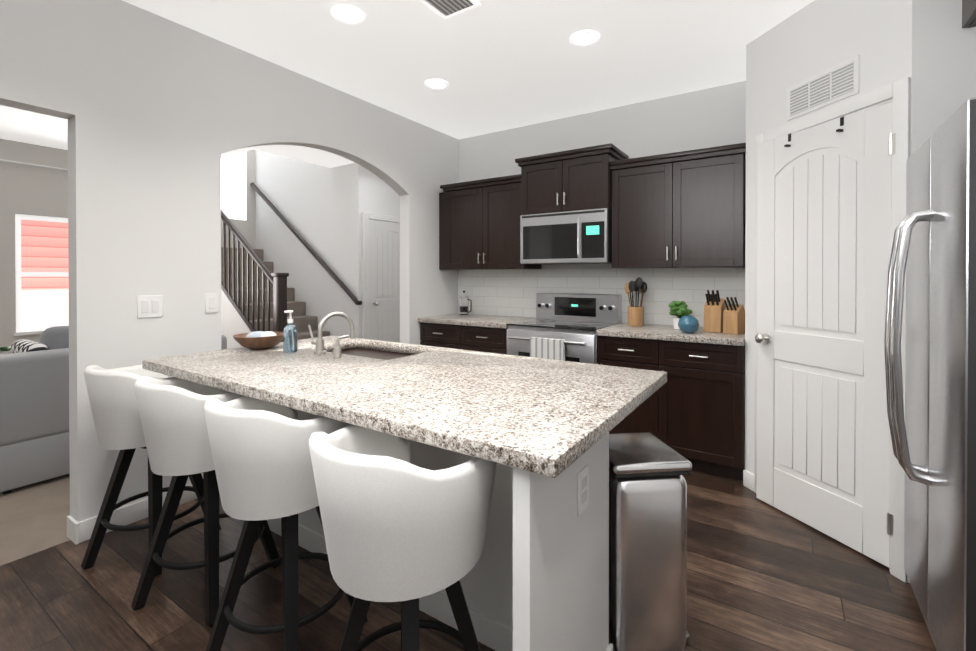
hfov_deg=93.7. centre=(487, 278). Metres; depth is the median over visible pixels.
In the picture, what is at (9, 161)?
curtain rod
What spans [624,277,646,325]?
utensil crock
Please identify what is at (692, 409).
base cabinet
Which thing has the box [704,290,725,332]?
knife block
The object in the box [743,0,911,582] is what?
wall
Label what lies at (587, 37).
recessed light
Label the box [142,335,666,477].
countertop
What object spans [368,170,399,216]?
wall
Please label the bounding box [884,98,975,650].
fridge
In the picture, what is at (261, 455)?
stool
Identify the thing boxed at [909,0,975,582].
wall
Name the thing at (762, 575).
floor
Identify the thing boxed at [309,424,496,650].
stool
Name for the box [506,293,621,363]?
range oven
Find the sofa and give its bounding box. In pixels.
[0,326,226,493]
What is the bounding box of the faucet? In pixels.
[308,312,354,357]
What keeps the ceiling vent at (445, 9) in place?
in the ceiling
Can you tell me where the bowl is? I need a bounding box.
[233,331,282,349]
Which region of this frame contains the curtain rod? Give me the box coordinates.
[0,159,67,170]
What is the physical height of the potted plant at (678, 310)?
0.206 m
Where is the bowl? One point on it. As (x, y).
(258, 340)
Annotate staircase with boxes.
[221,183,361,348]
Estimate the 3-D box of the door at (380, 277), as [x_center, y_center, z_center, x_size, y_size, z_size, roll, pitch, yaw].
[-1.296,0.208,6.160,0.127,2.115,0.930,0,0,33]
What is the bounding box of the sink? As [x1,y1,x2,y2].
[333,348,388,357]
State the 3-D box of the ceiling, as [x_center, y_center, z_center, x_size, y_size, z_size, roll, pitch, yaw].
[-1.663,-2.831,2.610,8.320,2.760,8.940,0,0,33]
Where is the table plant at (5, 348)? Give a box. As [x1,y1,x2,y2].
[0,346,10,351]
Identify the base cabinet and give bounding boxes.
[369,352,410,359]
[418,313,535,353]
[597,323,744,480]
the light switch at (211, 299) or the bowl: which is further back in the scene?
the light switch at (211, 299)
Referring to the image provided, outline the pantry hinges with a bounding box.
[887,133,894,534]
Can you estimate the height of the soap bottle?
0.213 m
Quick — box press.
[459,291,471,315]
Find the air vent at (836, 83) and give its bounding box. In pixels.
[787,55,859,120]
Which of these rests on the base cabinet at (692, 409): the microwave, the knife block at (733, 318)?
the knife block at (733, 318)
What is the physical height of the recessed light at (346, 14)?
0.009 m
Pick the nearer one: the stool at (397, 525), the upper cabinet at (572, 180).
the stool at (397, 525)
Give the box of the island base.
[267,409,612,650]
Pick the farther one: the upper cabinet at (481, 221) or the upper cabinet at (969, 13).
the upper cabinet at (481, 221)
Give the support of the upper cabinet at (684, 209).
attached to the wall at (706, 118)
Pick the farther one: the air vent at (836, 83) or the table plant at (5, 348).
the table plant at (5, 348)
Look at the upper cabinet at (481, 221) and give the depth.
4.24 m
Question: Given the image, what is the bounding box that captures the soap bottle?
[283,310,297,352]
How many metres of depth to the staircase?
5.61 m
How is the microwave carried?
attached to the upper cabinet at (572, 180)
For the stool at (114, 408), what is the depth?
2.01 m
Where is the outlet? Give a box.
[577,464,588,515]
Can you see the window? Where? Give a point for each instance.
(44, 300)
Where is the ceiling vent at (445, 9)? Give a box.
[420,0,479,18]
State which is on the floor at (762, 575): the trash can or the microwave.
the trash can
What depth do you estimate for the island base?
1.35 m
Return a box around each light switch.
[137,295,162,317]
[205,293,217,312]
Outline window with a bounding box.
[21,219,68,326]
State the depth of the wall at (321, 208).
6.22 m
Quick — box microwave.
[520,208,611,264]
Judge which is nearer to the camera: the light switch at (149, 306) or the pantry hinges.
the pantry hinges
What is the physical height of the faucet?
0.206 m
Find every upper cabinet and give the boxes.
[443,175,540,269]
[519,147,626,218]
[611,147,745,267]
[962,0,975,27]
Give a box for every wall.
[0,0,458,543]
[0,138,255,354]
[256,150,367,337]
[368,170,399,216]
[458,81,745,326]
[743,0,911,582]
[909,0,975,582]
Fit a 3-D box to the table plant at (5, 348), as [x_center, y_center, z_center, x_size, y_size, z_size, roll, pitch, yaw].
[-3.926,0.834,3.645,0.687,0.893,0.900,0,0,33]
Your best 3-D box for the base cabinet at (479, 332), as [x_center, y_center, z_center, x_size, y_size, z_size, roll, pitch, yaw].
[-0.080,0.820,4.282,0.965,0.913,0.642,0,0,33]
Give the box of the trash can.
[609,432,691,650]
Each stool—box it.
[81,365,220,576]
[131,376,279,625]
[203,396,367,650]
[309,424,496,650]
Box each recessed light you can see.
[331,5,364,23]
[425,79,448,89]
[570,30,599,45]
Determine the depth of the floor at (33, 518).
2.47 m
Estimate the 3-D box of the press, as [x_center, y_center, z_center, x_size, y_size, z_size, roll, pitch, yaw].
[-0.219,0.236,4.492,0.136,0.247,0.094,0,0,33]
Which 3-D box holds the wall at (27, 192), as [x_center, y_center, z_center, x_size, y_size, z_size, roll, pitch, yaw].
[-5.074,-1.426,4.866,0.150,5.400,8.940,0,0,33]
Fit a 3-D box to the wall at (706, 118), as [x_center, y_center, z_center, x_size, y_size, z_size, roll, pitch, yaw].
[0.680,-0.089,3.880,2.915,2.740,0.710,0,0,33]
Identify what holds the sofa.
on the floor at (33, 518)
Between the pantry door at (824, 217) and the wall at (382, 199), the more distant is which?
the wall at (382, 199)
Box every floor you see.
[0,470,936,650]
[0,474,69,565]
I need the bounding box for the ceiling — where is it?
[0,0,813,167]
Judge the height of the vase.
0.118 m
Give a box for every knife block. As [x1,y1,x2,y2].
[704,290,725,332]
[723,297,744,334]
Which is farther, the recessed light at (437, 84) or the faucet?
the recessed light at (437, 84)
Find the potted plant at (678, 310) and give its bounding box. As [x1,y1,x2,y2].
[668,301,691,328]
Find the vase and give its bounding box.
[678,315,698,333]
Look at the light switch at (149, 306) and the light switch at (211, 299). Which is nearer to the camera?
the light switch at (149, 306)
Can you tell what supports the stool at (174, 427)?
on the floor at (762, 575)
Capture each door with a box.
[362,212,399,342]
[755,102,891,567]
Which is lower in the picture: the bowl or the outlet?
the outlet
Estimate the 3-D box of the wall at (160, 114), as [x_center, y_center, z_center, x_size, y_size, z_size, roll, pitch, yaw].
[-1.733,-0.082,2.746,0.132,2.740,8.820,0,0,33]

